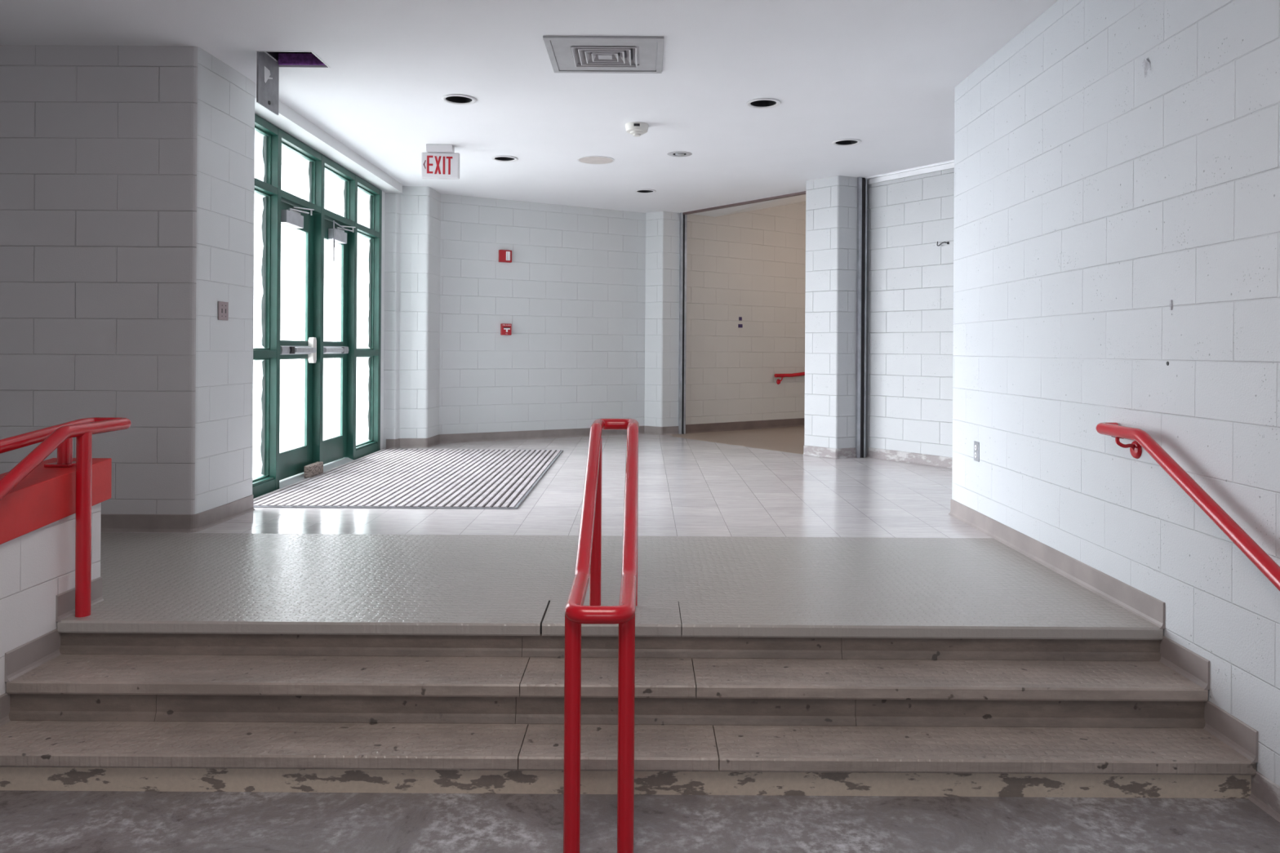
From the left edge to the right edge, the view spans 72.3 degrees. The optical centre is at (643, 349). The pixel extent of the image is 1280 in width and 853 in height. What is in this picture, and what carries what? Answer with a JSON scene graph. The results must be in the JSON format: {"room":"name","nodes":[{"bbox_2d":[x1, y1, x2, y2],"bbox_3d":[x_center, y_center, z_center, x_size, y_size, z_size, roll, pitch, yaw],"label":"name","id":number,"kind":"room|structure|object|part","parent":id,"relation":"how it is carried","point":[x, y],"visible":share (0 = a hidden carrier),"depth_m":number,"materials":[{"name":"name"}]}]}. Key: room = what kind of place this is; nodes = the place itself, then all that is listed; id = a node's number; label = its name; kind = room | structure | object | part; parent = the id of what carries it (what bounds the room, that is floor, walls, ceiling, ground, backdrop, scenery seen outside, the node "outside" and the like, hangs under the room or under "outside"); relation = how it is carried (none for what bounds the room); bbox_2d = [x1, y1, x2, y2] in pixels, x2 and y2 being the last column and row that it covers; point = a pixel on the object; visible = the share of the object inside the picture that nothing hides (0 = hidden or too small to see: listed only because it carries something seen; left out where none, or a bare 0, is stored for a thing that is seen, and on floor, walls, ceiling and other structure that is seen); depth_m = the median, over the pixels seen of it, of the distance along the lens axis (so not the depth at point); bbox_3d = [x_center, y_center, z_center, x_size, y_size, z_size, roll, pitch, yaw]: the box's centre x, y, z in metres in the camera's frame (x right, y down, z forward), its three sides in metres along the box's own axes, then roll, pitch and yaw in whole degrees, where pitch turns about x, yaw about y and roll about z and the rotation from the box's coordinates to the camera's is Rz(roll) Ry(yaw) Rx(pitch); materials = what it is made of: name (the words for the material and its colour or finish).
{"room":"school corridor","nodes":[
{"label":"school corridor","id":0,"kind":"room"},
{"bbox_2d":[0,457,111,695],"bbox_3d":[-2.330,1.113,1.215,0.245,1.326,4.830,0,0,0],"label":"wall","id":1,"kind":"structure","parent":0,"point":[37,517],"depth_m":3.22,"materials":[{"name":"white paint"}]},
{"bbox_2d":[0,692,10,727],"bbox_3d":[-2.220,1.250,2.945,0.024,0.100,0.266,0,0,0],"label":"baseboard","id":2,"kind":"structure","parent":1,"relation":"attached to","point":[5,698],"depth_m":3.04,"materials":[{"name":"rubber"}]},
{"bbox_2d":[4,577,103,682],"bbox_3d":[-2.219,1.046,3.321,0.024,0.227,0.537,0,0,0],"label":"baseboard","id":3,"kind":"structure","parent":1,"relation":"attached to","point":[24,658],"depth_m":3.25,"materials":[{"name":"rubber"}]},
{"bbox_2d":[0,417,131,617],"bbox_3d":[-2.252,0.856,1.449,0.226,1.140,4.502,0,0,0],"label":"handrail","id":4,"kind":"object","parent":1,"relation":"attached to","point":[60,436],"visible":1,"depth_m":3.36,"materials":[{"name":"red metal"}]},
{"bbox_3d":[-2.313,0.459,3.500,0.100,0.010,0.100,0,0,0],"label":"plate","id":5,"kind":"part","parent":4,"relation":"part of","materials":[{"name":"red paint"}]},
{"bbox_3d":[-2.313,0.391,3.500,0.052,0.141,0.052,0,0,0],"label":"post","id":6,"kind":"part","parent":4,"relation":"part of","materials":[{"name":"red metal"}]},
{"bbox_3d":[-2.164,0.676,3.385,0.052,0.710,0.052,0,0,0],"label":"post","id":7,"kind":"part","parent":4,"relation":"part of","materials":[{"name":"red metal"}]},
{"bbox_2d":[0,44,254,514],"bbox_3d":[-3.499,-0.122,5.270,2.000,3.181,0.680,0,0,0],"label":"wall","id":8,"kind":"structure","parent":0,"point":[127,172],"depth_m":4.93,"materials":[{"name":"white brick"}]},
{"bbox_2d":[100,494,254,533],"bbox_3d":[-3.346,0.975,5.260,1.720,0.100,0.700,0,0,0],"label":"baseboard","id":9,"kind":"structure","parent":8,"relation":"attached to","point":[181,523],"depth_m":4.92,"materials":[{"name":"rubber"}]},
{"bbox_2d":[217,301,228,320],"bbox_3d":[-2.503,-0.228,5.215,0.009,0.110,0.114,0,0,0],"label":"switch plate","id":10,"kind":"object","parent":8,"relation":"attached to","point":[223,307],"visible":1,"depth_m":5.21,"materials":[{"name":"silver metal"}]},
{"bbox_2d":[252,113,384,498],"bbox_3d":[-2.818,-0.296,7.335,0.300,2.650,3.470,0,0,0],"label":"door frame","id":11,"kind":"structure","parent":8,"relation":"in","point":[271,140],"depth_m":7.24,"materials":[{"name":"green paint"}]},
{"bbox_2d":[279,200,316,480],"bbox_3d":[-2.699,-0.062,6.836,0.151,2.104,0.792,0,0,0],"label":"door","id":12,"kind":"structure","parent":11,"relation":"attached to","point":[292,462],"depth_m":7.12,"materials":[{"name":"green paint"}]},
{"bbox_3d":[-2.679,-1.078,6.798,0.063,0.071,0.340,0,0,10],"label":"closer arm","id":13,"kind":"part","parent":12,"relation":"part of","materials":[{"name":"metal"}]},
{"bbox_2d":[322,218,355,464],"bbox_3d":[-2.699,-0.062,7.690,0.151,2.104,0.764,0,0,0],"label":"door","id":14,"kind":"structure","parent":11,"relation":"attached to","point":[335,448],"depth_m":7.96,"materials":[{"name":"green paint"}]},
{"bbox_3d":[-2.661,-0.927,7.645,0.022,0.350,0.311,0,0,-3],"label":"closer rod","id":15,"kind":"part","parent":14,"relation":"part of","materials":[{"name":"metal"}]},
{"bbox_3d":[-2.678,-1.078,7.813,0.060,0.071,0.311,0,0,12],"label":"closer arm","id":16,"kind":"part","parent":14,"relation":"part of","materials":[{"name":"metal"}]},
{"bbox_2d":[333,186,679,448],"bbox_3d":[-1.462,-0.109,10.157,4.079,3.181,1.051,0,0,-26],"label":"wall","id":17,"kind":"structure","parent":0,"point":[589,296],"depth_m":10.08,"materials":[{"name":"white brick"}]},
{"bbox_2d":[254,84,402,192],"bbox_3d":[-2.844,-1.665,7.338,0.690,0.087,3.456,0,0,0],"label":"trim","id":18,"kind":"structure","parent":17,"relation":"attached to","point":[287,120],"depth_m":7.23,"materials":[{"name":"paint"}]},
{"bbox_2d":[498,249,511,262],"bbox_3d":[-1.566,-1.055,9.925,0.144,0.136,0.064,0,0,-29],"label":"fire alarm strobe","id":19,"kind":"object","parent":17,"relation":"attached to","point":[504,255],"visible":1,"depth_m":9.90,"materials":[{"name":"red plastic"}]},
{"bbox_2d":[500,323,511,335],"bbox_3d":[-1.560,-0.225,9.937,0.116,0.128,0.054,0,0,-29],"label":"station","id":20,"kind":"object","parent":17,"relation":"attached to","point":[505,329],"visible":1,"depth_m":9.92,"materials":[{"name":"red plastic"}]},
{"bbox_2d":[385,425,679,448],"bbox_3d":[-1.173,0.989,10.036,3.581,0.100,0.353,0,0,-31],"label":"baseboard","id":21,"kind":"structure","parent":17,"relation":"attached to","point":[569,433],"depth_m":9.98,"materials":[{"name":"rubber"}]},
{"bbox_2d":[0,0,1057,217],"bbox_3d":[0.465,-2.295,4.325,9.900,1.215,19.850,0,0,0],"label":"ceiling","id":22,"kind":"structure","parent":0,"point":[884,75],"depth_m":5.52,"materials":[{"name":"paint"}]},
{"bbox_2d":[266,51,311,65],"bbox_3d":[-2.050,-2.018,5.146,0.943,0.610,0.916,0,0,0],"label":"trim","id":23,"kind":"structure","parent":22,"relation":"attached to","point":[274,54],"depth_m":5.26,"materials":[{"name":"white metal"}]},
{"bbox_2d":[278,53,325,65],"bbox_3d":[-2.049,-1.746,5.273,0.293,0.065,0.018,0,0,0],"label":"ceiling opening","id":24,"kind":"structure","parent":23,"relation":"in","point":[300,59],"depth_m":5.26,"materials":[{"name":"purple"}]},
{"bbox_2d":[256,50,329,115],"bbox_3d":[-2.053,-1.567,5.146,0.317,0.312,0.290,0,0,0],"label":"access hatch","id":25,"kind":"object","parent":22,"relation":"attached to","point":[267,68],"visible":0.88,"depth_m":5.13,"materials":[{"name":"metal"}]},
{"bbox_3d":[-2.207,-1.568,5.146,0.010,0.312,0.281,0,0,0],"label":"panel","id":26,"kind":"part","parent":25,"relation":"part of","materials":[{"name":"metal"}]},
{"bbox_3d":[-2.053,-1.705,5.146,0.317,0.009,0.290,0,0,0],"label":"frame","id":27,"kind":"part","parent":25,"relation":"part of","materials":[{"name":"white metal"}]},
{"bbox_2d":[421,143,459,179],"bbox_3d":[-1.700,-1.564,7.320,0.314,0.274,0.109,0,0,-2],"label":"exit sign","id":28,"kind":"object","parent":22,"relation":"hanging from","point":[441,161],"visible":1,"depth_m":7.31,"materials":[{"name":"white plastic"}]},
{"bbox_2d":[441,93,476,104],"bbox_3d":[-1.252,-1.798,5.943,0.234,0.220,0.234,0,0,0],"label":"recessed light","id":29,"kind":"object","parent":22,"relation":"in","point":[455,99],"visible":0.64,"depth_m":6.01,"materials":[{"name":"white metal"}]},
{"bbox_2d":[491,155,518,161],"bbox_3d":[-1.235,-1.798,7.789,0.234,0.220,0.234,0,0,0],"label":"recessed light","id":30,"kind":"object","parent":22,"relation":"in","point":[500,158],"visible":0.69,"depth_m":7.85,"materials":[{"name":"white metal"}]},
{"bbox_2d":[577,155,614,164],"bbox_3d":[-0.428,-1.691,7.832,0.336,0.008,0.336,0,0,0],"label":"cover plate","id":31,"kind":"object","parent":22,"relation":"attached to","point":[587,159],"visible":1,"depth_m":7.83,"materials":[{"name":"white plastic"}]},
{"bbox_2d":[542,35,663,73],"bbox_3d":[-0.218,-1.759,5.030,0.658,0.166,0.600,0,0,0],"label":"ceiling vent","id":32,"kind":"object","parent":22,"relation":"in","point":[604,58],"visible":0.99,"depth_m":5.00,"materials":[{"name":"white metal"}]},
{"bbox_3d":[-0.222,-1.683,5.040,0.080,0.006,0.072,0,0,0],"label":"plate","id":33,"kind":"part","parent":32,"relation":"part of","materials":[{"name":"grey metal"}]},
{"bbox_2d":[625,121,648,136],"bbox_3d":[-0.052,-1.649,6.600,0.176,0.084,0.176,0,0,0],"label":"smoke detector","id":34,"kind":"object","parent":22,"relation":"attached to","point":[634,128],"visible":1,"depth_m":6.54,"materials":[{"name":"white plastic"}]},
{"bbox_2d":[634,189,656,193],"bbox_3d":[0.016,-1.790,9.350,0.234,0.220,0.234,0,0,0],"label":"recessed light","id":35,"kind":"object","parent":22,"relation":"in","point":[639,191],"visible":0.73,"depth_m":9.41,"materials":[{"name":"white metal"}]},
{"bbox_2d":[666,151,692,156],"bbox_3d":[0.310,-1.706,7.570,0.216,0.063,0.216,0,0,0],"label":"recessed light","id":36,"kind":"object","parent":22,"relation":"attached to","point":[677,153],"visible":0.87,"depth_m":7.55,"materials":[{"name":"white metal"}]},
{"bbox_2d":[746,97,780,108],"bbox_3d":[0.818,-1.785,5.988,0.234,0.220,0.234,0,0,0],"label":"recessed light","id":37,"kind":"object","parent":22,"relation":"in","point":[762,103],"visible":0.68,"depth_m":6.05,"materials":[{"name":"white metal"}]},
{"bbox_2d":[831,138,861,146],"bbox_3d":[1.643,-1.779,7.096,0.234,0.220,0.234,0,0,0],"label":"recessed light","id":38,"kind":"object","parent":22,"relation":"in","point":[842,142],"visible":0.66,"depth_m":7.16,"materials":[{"name":"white metal"}]},
{"bbox_2d":[111,433,993,538],"bbox_3d":[0.993,1.051,7.925,8.400,0.001,6.050,0,0,0],"label":"floor","id":39,"kind":"structure","parent":0,"point":[687,487],"depth_m":5.97,"materials":[{"name":"tile"}]},
{"bbox_2d":[279,457,353,488],"bbox_3d":[-2.762,1.012,7.256,0.190,0.030,1.638,0,0,0],"label":"threshold","id":40,"kind":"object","parent":39,"relation":"on","point":[291,480],"depth_m":6.99,"materials":[{"name":"silver metal"}]},
{"bbox_2d":[303,462,323,477],"bbox_3d":[-2.659,0.970,7.060,0.055,0.092,0.290,0,0,-1],"label":"block","id":41,"kind":"object","parent":40,"relation":"on","point":[315,468],"visible":1,"depth_m":6.98,"materials":[{"name":"stone"}]},
{"bbox_2d":[253,448,563,509],"bbox_3d":[-1.743,1.027,7.320,1.837,0.013,3.260,0,0,0],"label":"floor mat","id":42,"kind":"object","parent":39,"relation":"on","point":[384,478],"visible":0.98,"depth_m":6.75,"materials":[{"name":"metal"}]},
{"bbox_2d":[100,532,1114,604],"bbox_3d":[-1.132,1.038,4.250,6.350,0.001,1.500,0,0,0],"label":"floor","id":43,"kind":"structure","parent":0,"point":[133,565],"depth_m":4.15,"materials":[{"name":"rubber"}]},
{"bbox_2d":[0,790,1279,852],"bbox_3d":[-0.109,1.440,-1.200,4.400,0.001,8.400,0,0,0],"label":"floor","id":44,"kind":"structure","parent":0,"point":[31,821],"depth_m":2.66,"materials":[{"name":"grey concrete"}]},
{"bbox_2d":[0,597,1256,798],"bbox_3d":[-0.128,1.293,3.356,4.196,0.502,1.089,0,0,0],"label":"staircase","id":45,"kind":"structure","parent":44,"relation":"on","point":[140,694],"depth_m":3.07,"materials":[{"name":"concrete"}]},
{"bbox_2d":[563,418,639,852],"bbox_3d":[-0.125,0.873,3.145,0.201,1.136,1.459,0,0,0],"label":"handrail","id":46,"kind":"object","parent":45,"relation":"on","point":[588,556],"visible":1,"depth_m":2.46,"materials":[{"name":"red metal"}]},
{"bbox_3d":[-0.202,1.094,2.478,0.048,0.692,0.048,0,0,0],"label":"post","id":47,"kind":"part","parent":46,"relation":"part of","materials":[{"name":"red metal"}]},
{"bbox_3d":[-0.196,0.703,3.568,0.048,0.682,0.048,0,0,0],"label":"post","id":48,"kind":"part","parent":46,"relation":"part of","materials":[{"name":"red metal"}]},
{"bbox_3d":[-0.050,1.095,2.478,0.048,0.692,0.048,0,0,0],"label":"post","id":49,"kind":"part","parent":46,"relation":"part of","materials":[{"name":"red metal"}]},
{"bbox_3d":[-0.048,0.704,3.568,0.048,0.682,0.048,0,0,0],"label":"post","id":50,"kind":"part","parent":46,"relation":"part of","materials":[{"name":"red metal"}]},
{"bbox_2d":[670,426,804,454],"bbox_3d":[2.743,1.063,10.650,4.900,0.001,7.300,0,0,0],"label":"floor","id":51,"kind":"structure","parent":0,"point":[787,439],"depth_m":10.39,"materials":[{"name":"tile"}]},
{"bbox_2d":[685,201,805,424],"bbox_3d":[2.707,-1.014,10.055,5.000,5.046,8.890,0,0,0],"label":"wall","id":52,"kind":"structure","parent":0,"point":[750,265],"depth_m":11.47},
{"bbox_2d":[678,191,805,434],"bbox_3d":[1.086,-0.317,10.082,0.093,2.738,2.013,0,0,-39],"label":"track","id":53,"kind":"object","parent":52,"relation":"attached to","point":[683,215],"visible":0.91,"depth_m":10.82,"materials":[{"name":"metal"}]},
{"bbox_3d":[0.477,-0.319,10.841,0.084,2.735,0.054,0,0,-27],"label":"post","id":54,"kind":"part","parent":53,"relation":"part of","materials":[{"name":"metal"}]},
{"bbox_2d":[685,417,804,433],"bbox_3d":[2.748,1.009,12.458,5.494,0.112,0.026,0,0,-35],"label":"baseboard","id":55,"kind":"structure","parent":52,"relation":"attached to","point":[756,424],"depth_m":11.44,"materials":[{"name":"brown rubber"}]},
{"bbox_2d":[774,372,804,384],"bbox_3d":[2.646,0.329,12.338,2.202,0.301,0.094,0,0,-35],"label":"handrail","id":56,"kind":"object","parent":52,"relation":"attached to","point":[799,374],"visible":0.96,"depth_m":11.80,"materials":[{"name":"red metal"}]},
{"bbox_3d":[2.659,0.280,12.319,2.202,0.204,0.049,0,0,-35],"label":"rail","id":57,"kind":"part","parent":56,"relation":"part of","materials":[{"name":"red metal"}]},
{"bbox_2d":[804,161,954,457],"bbox_3d":[2.913,-0.081,7.552,0.862,3.181,3.867,0,0,-34],"label":"wall","id":58,"kind":"structure","parent":0,"point":[909,293],"depth_m":8.42,"materials":[{"name":"white brick"}]},
{"bbox_2d":[802,444,856,458],"bbox_3d":[1.798,1.009,8.564,0.540,0.100,0.185,0,0,22],"label":"baseboard","id":59,"kind":"object","parent":58,"relation":"attached to","point":[818,451],"visible":1,"depth_m":8.53,"materials":[{"name":"stone"}]},
{"bbox_2d":[855,160,954,457],"bbox_3d":[3.080,-0.303,7.284,0.134,2.737,3.239,0,0,-36],"label":"track","id":60,"kind":"object","parent":58,"relation":"attached to","point":[861,267],"visible":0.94,"depth_m":8.54,"materials":[{"name":"metal"}]},
{"bbox_3d":[2.123,-0.309,8.552,0.093,2.735,0.036,0,0,-21],"label":"post","id":61,"kind":"part","parent":60,"relation":"part of","materials":[{"name":"metal"}]},
{"bbox_2d":[866,447,952,468],"bbox_3d":[3.108,1.017,7.284,0.027,0.100,3.200,0,0,-35],"label":"baseboard","id":62,"kind":"structure","parent":58,"relation":"attached to","point":[875,453],"depth_m":8.17,"materials":[{"name":"stone"}]},
{"bbox_2d":[951,0,1279,786],"bbox_3d":[3.291,-0.078,0.005,2.620,3.181,11.210,0,0,0],"label":"wall","id":63,"kind":"structure","parent":0,"point":[1093,193],"depth_m":3.52,"materials":[{"name":"white brick"}]},
{"bbox_2d":[973,440,979,462],"bbox_3d":[1.972,0.606,5.195,0.011,0.116,0.072,0,0,0],"label":"wall outlet","id":64,"kind":"object","parent":63,"relation":"attached to","point":[976,444],"visible":1,"depth_m":5.18,"materials":[{"name":"metal"}]},
{"bbox_2d":[948,498,1209,689],"bbox_3d":[2.173,1.075,4.341,0.440,0.227,2.577,0,0,0],"label":"baseboard","id":65,"kind":"structure","parent":63,"relation":"attached to","point":[1148,607],"depth_m":3.77,"materials":[{"name":"rubber"}]},
{"bbox_2d":[1142,57,1151,77],"bbox_3d":[1.982,-1.115,3.460,0.009,0.075,0.060,0,0,0],"label":"tape remnant","id":66,"kind":"object","parent":63,"relation":"attached to","point":[1146,64],"visible":1,"depth_m":3.46,"materials":[{"name":"white paper"}]},
{"bbox_2d":[1168,299,1173,310],"bbox_3d":[1.978,-0.166,3.288,0.006,0.038,0.014,0,0,0],"label":"wall anchor","id":67,"kind":"object","parent":63,"relation":"attached to","point":[1171,304],"visible":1,"depth_m":3.28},
{"bbox_2d":[1095,422,1279,591],"bbox_3d":[1.926,0.680,2.784,0.100,0.750,1.790,0,0,0],"label":"handrail","id":68,"kind":"object","parent":63,"relation":"attached to","point":[1255,554],"visible":1,"depth_m":2.99,"materials":[{"name":"red metal"}]},
{"bbox_2d":[1203,700,1279,822],"bbox_3d":[1.963,1.341,-1.111,0.024,0.229,8.378,0,0,0],"label":"baseboard","id":69,"kind":"structure","parent":63,"relation":"attached to","point":[1231,731],"depth_m":2.85,"materials":[{"name":"rubber"}]},
{"label":"outside","id":70,"kind":"structure","parent":0,"visible":0},
{"bbox_2d":[252,393,333,474],"bbox_3d":[-8.457,1.105,8.000,11.100,0.170,24.000,0,0,0],"label":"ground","id":71,"kind":"structure","parent":70,"point":[290,404],"depth_m":12.89,"materials":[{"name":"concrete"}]}
]}

